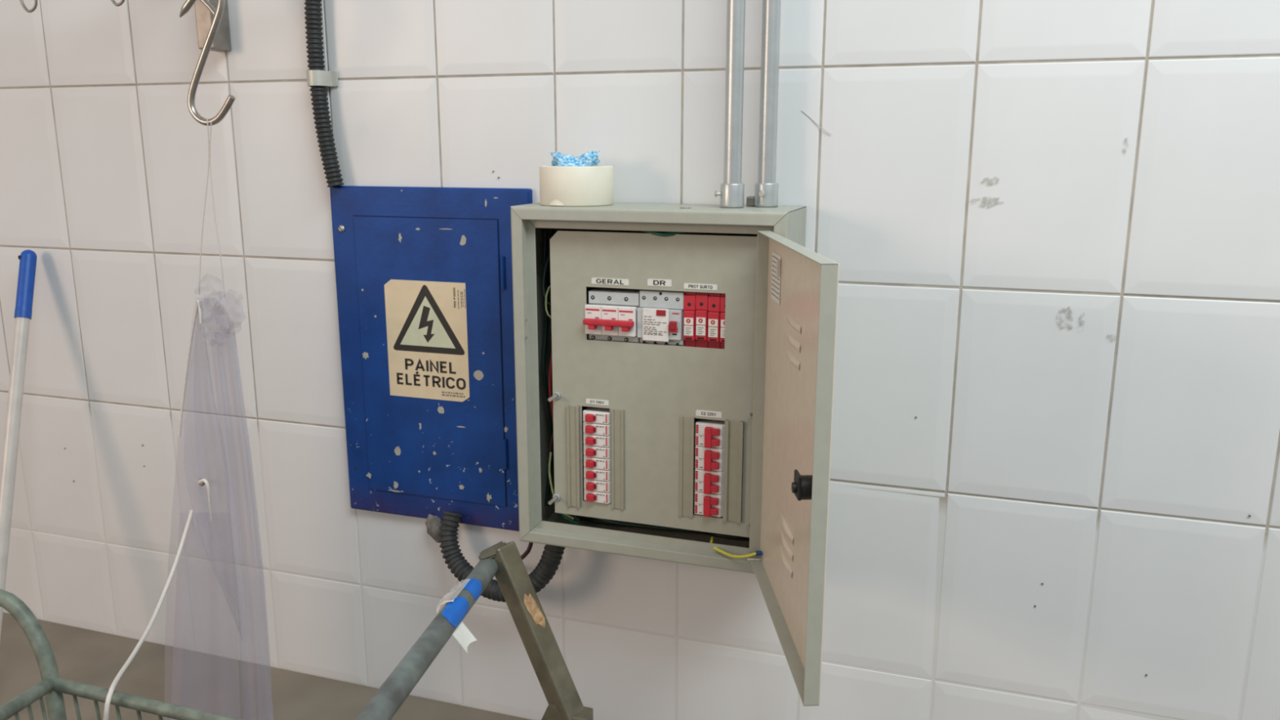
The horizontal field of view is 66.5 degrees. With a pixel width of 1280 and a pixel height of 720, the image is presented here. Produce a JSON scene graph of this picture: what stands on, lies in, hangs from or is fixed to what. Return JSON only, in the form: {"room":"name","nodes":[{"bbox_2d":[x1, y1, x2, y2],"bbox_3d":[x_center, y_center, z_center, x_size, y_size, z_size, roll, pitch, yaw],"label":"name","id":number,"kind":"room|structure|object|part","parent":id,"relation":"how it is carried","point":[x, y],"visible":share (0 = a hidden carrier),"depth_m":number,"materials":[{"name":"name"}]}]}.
{"room":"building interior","nodes":[
{"label":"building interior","id":0,"kind":"room"},
{"bbox_2d":[0,612,532,719],"bbox_3d":[-0.550,1.002,0.213,5.000,0.060,3.203,4,13,18],"label":"floor","id":1,"kind":"structure","parent":0,"point":[238,689],"depth_m":1.85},
{"bbox_2d":[0,249,36,639],"bbox_3d":[-1.164,0.215,1.794,0.029,0.804,0.339,0,12,-2],"label":"broom","id":2,"kind":"object","parent":1,"relation":"on","point":[28,258],"visible":1,"depth_m":1.81,"materials":[{"name":"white plastic"}]},
{"bbox_2d":[0,589,242,719],"bbox_3d":[-0.665,0.558,1.056,0.886,0.447,0.444,4,13,18],"label":"wire basket","id":3,"kind":"object","parent":1,"relation":"on","point":[51,686],"visible":1,"depth_m":1.23,"materials":[{"name":"grey metal"}]},
{"bbox_2d":[354,541,593,719],"bbox_3d":[-0.212,0.533,0.991,0.152,0.528,0.568,4,13,18],"label":"frame","id":4,"kind":"object","parent":1,"relation":"on","point":[503,561],"visible":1,"depth_m":1.18,"materials":[{"name":"metal"}]},
{"bbox_3d":[-0.220,0.494,0.979,0.029,0.448,0.565,2,12,8],"label":"handle","id":5,"kind":"part","parent":4,"relation":"part of","materials":[{"name":"grey metal"}]},
{"bbox_3d":[-0.074,0.586,1.219,0.028,0.327,0.028,4,13,18],"label":"post","id":6,"kind":"part","parent":4,"relation":"part of","materials":[{"name":"metal"}]},
{"bbox_2d":[0,0,1279,719],"bbox_3d":[-0.061,-0.343,1.543,4.100,2.005,0.123,4,13,18],"label":"wall","id":7,"kind":"structure","parent":0,"point":[1051,228],"depth_m":1.47,"materials":[{"name":"tile"}]},
{"bbox_2d":[194,0,231,51],"bbox_3d":[-1.038,-0.697,1.628,1.250,0.349,0.215,4,13,18],"label":"hook rail","id":8,"kind":"object","parent":7,"relation":"attached to","point":[204,18],"visible":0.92,"depth_m":1.63,"materials":[{"name":"metal"}]},
{"bbox_2d":[19,0,37,13],"bbox_3d":[-0.959,-0.628,1.515,0.037,0.168,0.004,4,13,18],"label":"wire hook","id":9,"kind":"object","parent":8,"relation":"hanging from","point":[22,3],"visible":1,"depth_m":1.53,"materials":[{"name":"metal"}]},
{"bbox_2d":[111,0,124,6],"bbox_3d":[-0.790,-0.616,1.459,0.035,0.166,0.004,4,13,18],"label":"wire hook","id":10,"kind":"object","parent":8,"relation":"hanging from","point":[122,2],"visible":1,"depth_m":1.47,"materials":[{"name":"metal"}]},
{"bbox_2d":[179,0,196,17],"bbox_3d":[-0.635,-0.595,1.401,0.046,0.199,0.056,4,13,18],"label":"hook","id":11,"kind":"object","parent":8,"relation":"hanging from","point":[187,6],"visible":1,"depth_m":1.40,"materials":[{"name":"silver metal"}]},
{"bbox_2d":[199,0,216,16],"bbox_3d":[-0.695,-0.581,1.487,0.116,0.115,0.009,4,13,18],"label":"rod","id":12,"kind":"object","parent":8,"relation":"hanging from","point":[205,2],"visible":0.8,"depth_m":1.48,"materials":[{"name":"silver metal"}]},
{"bbox_2d":[186,0,235,125],"bbox_3d":[-0.638,-0.522,1.426,0.090,0.350,0.010,4,13,18],"label":"hook","id":13,"kind":"object","parent":8,"relation":"hanging from","point":[219,13],"visible":1,"depth_m":1.45,"materials":[{"name":"silver metal"}]},
{"bbox_2d":[102,118,225,719],"bbox_3d":[-0.655,0.170,1.393,0.195,1.011,0.455,-4,13,-18],"label":"cord","id":14,"kind":"object","parent":13,"relation":"hanging from","point":[106,710],"visible":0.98,"depth_m":1.50,"materials":[{"name":"white plastic"}]},
{"bbox_2d":[306,70,338,86],"bbox_3d":[-0.527,-0.460,1.596,0.053,0.024,0.035,4,13,18],"label":"clip","id":15,"kind":"object","parent":7,"relation":"attached to","point":[314,77],"visible":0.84,"depth_m":1.58,"materials":[{"name":"metal"}]},
{"bbox_2d":[304,0,343,187],"bbox_3d":[-0.517,-0.515,1.580,0.050,0.463,0.027,4,13,18],"label":"conduit","id":16,"kind":"object","parent":7,"relation":"attached to","point":[313,8],"visible":0.98,"depth_m":1.59,"materials":[{"name":"black plastic"}]},
{"bbox_2d":[329,186,532,531],"bbox_3d":[-0.346,0.000,1.644,0.369,0.573,0.021,4,13,18],"label":"electrical panel","id":17,"kind":"object","parent":7,"relation":"attached to","point":[424,275],"visible":0.96,"depth_m":1.64,"materials":[{"name":"blue metal"}]},
{"bbox_3d":[-0.352,0.004,1.641,0.268,0.480,0.004,4,13,18],"label":"door","id":18,"kind":"part","parent":17,"relation":"part of","materials":[{"name":"blue metal"}]},
{"bbox_2d":[441,288,465,397],"bbox_3d":[-0.309,-0.028,1.616,0.051,0.182,0.001,4,13,18],"label":"print","id":19,"kind":"object","parent":17,"relation":"attached to","point":[453,300],"depth_m":1.62,"materials":[{"name":"grey paper"}]},
{"bbox_2d":[438,511,564,602],"bbox_3d":[-0.233,0.329,1.616,0.250,0.135,0.059,7,14,28],"label":"conduit","id":20,"kind":"object","parent":17,"relation":"attached to","point":[545,570],"visible":0.69,"depth_m":1.63,"materials":[{"name":"black plastic"}]},
{"bbox_2d":[425,513,441,542],"bbox_3d":[-0.355,0.293,1.701,0.041,0.051,0.026,4,13,18],"label":"lump","id":21,"kind":"object","parent":7,"relation":"attached to","point":[433,522],"visible":0.62,"depth_m":1.69,"materials":[{"name":"grey plastic"}]},
{"bbox_2d":[510,195,839,706],"bbox_3d":[0.022,0.062,1.266,0.513,0.524,0.496,4,13,18],"label":"box","id":22,"kind":"object","parent":7,"relation":"attached to","point":[771,383],"visible":0.98,"depth_m":1.38,"materials":[{"name":"metal"}]},
{"bbox_3d":[-0.169,0.029,1.451,0.031,0.510,0.019,4,13,18],"label":"rim rail","id":23,"kind":"part","parent":22,"relation":"part of","materials":[{"name":"grey metal"}]},
{"bbox_2d":[520,542,533,559],"bbox_3d":[-0.215,0.328,1.629,0.032,0.082,0.108,-9,15,-37],"label":"cable","id":24,"kind":"object","parent":22,"relation":"hanging from","point":[527,551],"visible":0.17,"depth_m":1.58,"materials":[{"name":"black plastic"}]},
{"bbox_2d":[542,251,551,306],"bbox_3d":[-0.134,-0.129,1.450,0.023,0.104,0.025,0,12,-1],"label":"wire","id":25,"kind":"object","parent":22,"relation":"in","point":[548,255],"visible":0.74,"depth_m":1.45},
{"bbox_2d":[541,227,553,506],"bbox_3d":[-0.145,0.011,1.505,0.012,0.451,0.021,11,16,41],"label":"wire","id":26,"kind":"object","parent":22,"relation":"in","point":[545,229],"visible":0.77,"depth_m":1.50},
{"bbox_2d":[544,284,551,318],"bbox_3d":[-0.127,-0.088,1.447,0.027,0.065,0.013,-5,13,-24],"label":"wire","id":27,"kind":"object","parent":22,"relation":"in","point":[549,286],"visible":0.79,"depth_m":1.45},
{"bbox_2d":[548,351,553,426],"bbox_3d":[-0.131,0.052,1.479,0.014,0.171,0.007,-6,14,-25],"label":"wire","id":28,"kind":"object","parent":22,"relation":"attached to","point":[550,363],"visible":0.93,"depth_m":1.47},
{"bbox_2d":[548,431,554,488],"bbox_3d":[-0.126,0.163,1.504,0.030,0.149,0.010,2,12,8],"label":"wire","id":29,"kind":"object","parent":22,"relation":"in","point":[552,435],"visible":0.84,"depth_m":1.50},
{"bbox_2d":[548,452,573,519],"bbox_3d":[-0.122,0.194,1.498,0.041,0.105,0.007,4,13,18],"label":"wire","id":30,"kind":"object","parent":22,"relation":"attached to","point":[550,453],"visible":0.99,"depth_m":1.50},
{"bbox_2d":[553,488,579,524],"bbox_3d":[-0.115,0.228,1.508,0.044,0.056,0.012,3,13,13],"label":"wire","id":31,"kind":"object","parent":22,"relation":"in","point":[566,517],"visible":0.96,"depth_m":1.51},
{"bbox_2d":[539,165,613,206],"bbox_3d":[-0.093,-0.256,1.430,0.108,0.056,0.109,4,13,18],"label":"tape roll","id":32,"kind":"object","parent":22,"relation":"on","point":[559,186],"visible":0.9,"depth_m":1.39,"materials":[{"name":"plastic"}]},
{"bbox_2d":[550,150,599,166],"bbox_3d":[-0.096,-0.280,1.426,0.078,0.053,0.060,4,13,18],"label":"cleaning cloth","id":33,"kind":"object","parent":32,"relation":"in","point":[591,158],"visible":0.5,"depth_m":1.41,"materials":[{"name":"blue fabric"}]},
{"bbox_2d":[582,421,609,435],"bbox_3d":[-0.055,0.097,1.480,0.043,0.017,0.082,4,13,18],"label":"circuit breaker","id":34,"kind":"object","parent":22,"relation":"attached to","point":[595,428],"visible":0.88,"depth_m":1.45,"materials":[{"name":"white plastic"}]},
{"bbox_2d":[582,406,609,424],"bbox_3d":[-0.055,0.079,1.476,0.043,0.017,0.082,4,13,18],"label":"circuit breaker","id":35,"kind":"object","parent":22,"relation":"attached to","point":[590,415],"visible":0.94,"depth_m":1.44,"materials":[{"name":"white plastic"}]},
{"bbox_2d":[583,455,609,470],"bbox_3d":[-0.055,0.148,1.491,0.043,0.017,0.082,4,13,18],"label":"circuit breaker","id":36,"kind":"object","parent":22,"relation":"attached to","point":[588,462],"visible":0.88,"depth_m":1.46,"materials":[{"name":"white plastic"}]},
{"bbox_2d":[583,444,609,458],"bbox_3d":[-0.055,0.131,1.487,0.043,0.017,0.082,4,13,18],"label":"circuit breaker","id":37,"kind":"object","parent":22,"relation":"attached to","point":[588,451],"visible":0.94,"depth_m":1.45,"materials":[{"name":"white plastic"}]},
{"bbox_2d":[583,432,609,447],"bbox_3d":[-0.055,0.114,1.483,0.043,0.017,0.082,4,13,18],"label":"circuit breaker","id":38,"kind":"object","parent":22,"relation":"attached to","point":[588,439],"visible":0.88,"depth_m":1.45,"materials":[{"name":"white plastic"}]},
{"bbox_2d":[583,488,610,503],"bbox_3d":[-0.055,0.200,1.502,0.043,0.017,0.082,4,13,18],"label":"circuit breaker","id":39,"kind":"object","parent":22,"relation":"attached to","point":[589,495],"visible":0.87,"depth_m":1.47,"materials":[{"name":"white plastic"}]},
{"bbox_2d":[583,478,610,493],"bbox_3d":[-0.055,0.183,1.498,0.043,0.017,0.082,4,13,18],"label":"circuit breaker","id":40,"kind":"object","parent":22,"relation":"attached to","point":[588,484],"visible":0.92,"depth_m":1.46,"materials":[{"name":"white plastic"}]},
{"bbox_2d":[583,466,610,481],"bbox_3d":[-0.055,0.166,1.495,0.043,0.017,0.082,4,13,18],"label":"circuit breaker","id":41,"kind":"object","parent":22,"relation":"attached to","point":[588,473],"visible":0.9,"depth_m":1.46,"materials":[{"name":"white plastic"}]},
{"bbox_2d":[582,287,640,343],"bbox_3d":[-0.032,-0.066,1.435,0.081,0.076,0.085,4,13,18],"label":"main breaker","id":42,"kind":"object","parent":22,"relation":"attached to","point":[611,313],"visible":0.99,"depth_m":1.41,"materials":[{"name":"grey plastic"}]},
{"bbox_3d":[-0.046,-0.053,1.403,0.076,0.008,0.012,4,13,18],"label":"handle","id":43,"kind":"part","parent":42,"relation":"part of","materials":[{"name":"red plastic"}]},
{"bbox_3d":[0.006,0.276,1.444,0.400,0.031,0.019,4,13,18],"label":"rim rail","id":44,"kind":"part","parent":22,"relation":"part of","materials":[{"name":"grey metal"}]},
{"bbox_3d":[0.006,-0.192,1.342,0.400,0.031,0.019,4,13,18],"label":"rim rail","id":45,"kind":"part","parent":22,"relation":"part of","materials":[{"name":"grey metal"}]},
{"bbox_3d":[0.018,0.034,1.409,0.314,0.432,0.002,4,13,18],"label":"plate","id":46,"kind":"part","parent":22,"relation":"part of","materials":[{"name":"grey metal"}]},
{"bbox_2d":[637,289,684,346],"bbox_3d":[0.038,-0.063,1.414,0.068,0.080,0.080,4,13,18],"label":"residual current device","id":47,"kind":"object","parent":22,"relation":"attached to","point":[660,313],"visible":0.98,"depth_m":1.38,"materials":[{"name":"grey plastic"}]},
{"bbox_2d":[644,315,666,335],"bbox_3d":[0.021,-0.049,1.385,0.034,0.026,0.001,4,13,18],"label":"print","id":48,"kind":"object","parent":47,"relation":"attached to","point":[653,325],"depth_m":1.39,"materials":[{"name":"grey paper"}]},
{"bbox_3d":[0.022,-0.050,1.387,0.039,0.047,0.003,4,13,18],"label":"white plate","id":49,"kind":"part","parent":47,"relation":"part of","materials":[{"name":"plastic"}]},
{"bbox_3d":[0.047,-0.043,1.378,0.012,0.007,0.006,4,13,18],"label":"handle","id":50,"kind":"part","parent":47,"relation":"part of","materials":[{"name":"red plastic"}]},
{"bbox_2d":[575,515,749,539],"bbox_3d":[0.042,0.258,1.510,0.301,0.012,0.019,4,13,18],"label":"wire","id":51,"kind":"object","parent":22,"relation":"in","point":[578,516],"visible":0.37,"depth_m":1.54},
{"bbox_2d":[578,517,746,539],"bbox_3d":[0.044,0.260,1.517,0.301,0.012,0.014,4,13,18],"label":"wire","id":52,"kind":"object","parent":22,"relation":"in","point":[579,517],"visible":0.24,"depth_m":1.50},
{"bbox_2d":[579,519,749,540],"bbox_3d":[0.047,0.262,1.526,0.301,0.012,0.014,4,13,17],"label":"wire","id":53,"kind":"object","parent":22,"relation":"in","point":[592,521],"visible":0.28,"depth_m":1.50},
{"bbox_2d":[640,231,689,236],"bbox_3d":[0.032,-0.179,1.364,0.083,0.011,0.023,4,13,18],"label":"wire","id":54,"kind":"object","parent":22,"relation":"in","point":[654,233],"visible":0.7,"depth_m":1.35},
{"bbox_2d":[587,516,749,538],"bbox_3d":[0.040,0.255,1.502,0.301,0.012,0.018,4,13,18],"label":"wire","id":55,"kind":"object","parent":22,"relation":"in","point":[608,521],"visible":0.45,"depth_m":1.51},
{"bbox_2d":[683,291,696,346],"bbox_3d":[0.080,-0.064,1.404,0.017,0.087,0.070,4,13,18],"label":"surge arrester","id":56,"kind":"object","parent":22,"relation":"attached to","point":[689,298],"visible":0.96,"depth_m":1.37,"materials":[{"name":"red plastic"}]},
{"bbox_2d":[695,292,708,347],"bbox_3d":[0.096,-0.064,1.399,0.017,0.087,0.070,4,13,18],"label":"surge arrester","id":57,"kind":"object","parent":22,"relation":"attached to","point":[701,298],"visible":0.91,"depth_m":1.37,"materials":[{"name":"red plastic"}]},
{"bbox_2d":[694,491,723,516],"bbox_3d":[0.110,0.203,1.445,0.044,0.034,0.082,4,13,18],"label":"circuit breaker","id":58,"kind":"object","parent":22,"relation":"attached to","point":[705,504],"visible":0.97,"depth_m":1.41,"materials":[{"name":"white plastic"}]},
{"bbox_2d":[694,493,697,513],"bbox_3d":[0.082,0.208,1.420,0.004,0.030,0.001,4,13,18],"label":"print","id":59,"kind":"object","parent":58,"relation":"on","point":[695,494],"depth_m":1.42,"materials":[{"name":"paint"}]},
{"bbox_2d":[694,468,724,494],"bbox_3d":[0.110,0.169,1.438,0.044,0.034,0.082,4,13,18],"label":"circuit breaker","id":60,"kind":"object","parent":22,"relation":"attached to","point":[708,482],"visible":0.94,"depth_m":1.40,"materials":[{"name":"white plastic"}]},
{"bbox_2d":[695,471,697,490],"bbox_3d":[0.082,0.175,1.412,0.004,0.030,0.001,4,13,18],"label":"print","id":61,"kind":"object","parent":60,"relation":"on","point":[696,472],"depth_m":1.41,"materials":[{"name":"paint"}]},
{"bbox_2d":[695,445,724,471],"bbox_3d":[0.110,0.136,1.430,0.044,0.034,0.082,4,13,18],"label":"circuit breaker","id":62,"kind":"object","parent":22,"relation":"attached to","point":[706,459],"visible":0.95,"depth_m":1.40,"materials":[{"name":"white plastic"}]},
{"bbox_2d":[695,447,697,467],"bbox_3d":[0.082,0.141,1.405,0.004,0.030,0.001,4,13,18],"label":"print","id":63,"kind":"object","parent":62,"relation":"on","point":[696,448],"depth_m":1.41,"materials":[{"name":"paint"}]},
{"bbox_2d":[695,418,724,448],"bbox_3d":[0.110,0.102,1.423,0.044,0.034,0.082,4,13,18],"label":"circuit breaker","id":64,"kind":"object","parent":22,"relation":"attached to","point":[709,433],"visible":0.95,"depth_m":1.39,"materials":[{"name":"white plastic"}]},
{"bbox_2d":[695,424,698,444],"bbox_3d":[0.082,0.107,1.398,0.004,0.030,0.001,4,13,18],"label":"print","id":65,"kind":"object","parent":64,"relation":"on","point":[696,425],"depth_m":1.40,"materials":[{"name":"paint"}]},
{"bbox_2d":[707,293,721,348],"bbox_3d":[0.113,-0.061,1.393,0.017,0.087,0.070,4,13,18],"label":"surge arrester","id":66,"kind":"object","parent":22,"relation":"attached to","point":[713,299],"visible":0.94,"depth_m":1.36,"materials":[{"name":"red plastic"}]},
{"bbox_2d":[720,293,725,348],"bbox_3d":[0.130,-0.060,1.388,0.017,0.087,0.070,4,13,18],"label":"surge arrester","id":67,"kind":"object","parent":22,"relation":"attached to","point":[722,304],"visible":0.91,"depth_m":1.36,"materials":[{"name":"red plastic"}]},
{"bbox_2d":[714,0,745,208],"bbox_3d":[0.125,-0.698,1.260,0.041,0.991,0.033,4,13,18],"label":"conduit","id":68,"kind":"object","parent":22,"relation":"on","point":[731,193],"visible":1,"depth_m":1.33,"materials":[{"name":"metal"}]},
{"bbox_2d":[710,536,763,560],"bbox_3d":[0.135,0.270,1.394,0.022,0.022,0.120,-9,15,-36],"label":"earth wire","id":69,"kind":"object","parent":22,"relation":"in","point":[757,553],"visible":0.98,"depth_m":1.38,"materials":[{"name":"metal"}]},
{"bbox_2d":[754,0,781,207],"bbox_3d":[0.177,-0.700,1.272,0.033,0.991,0.041,4,13,18],"label":"conduit","id":70,"kind":"object","parent":22,"relation":"attached to","point":[766,190],"visible":1,"depth_m":1.34,"materials":[{"name":"metal"}]},
{"bbox_2d":[771,255,779,299],"bbox_3d":[0.172,-0.104,1.232,0.001,0.050,0.054,0,12,-2],"label":"vent","id":71,"kind":"object","parent":22,"relation":"attached to","point":[775,259],"depth_m":1.23,"materials":[{"name":"grey metal"}]},
{"bbox_3d":[0.181,0.055,1.335,0.031,0.510,0.019,4,13,18],"label":"rim rail","id":72,"kind":"part","parent":22,"relation":"part of","materials":[{"name":"grey metal"}]},
{"bbox_3d":[0.178,0.094,1.146,0.002,0.459,0.376,0,12,-2],"label":"door","id":73,"kind":"part","parent":22,"relation":"part of","materials":[{"name":"grey metal"}]}
]}

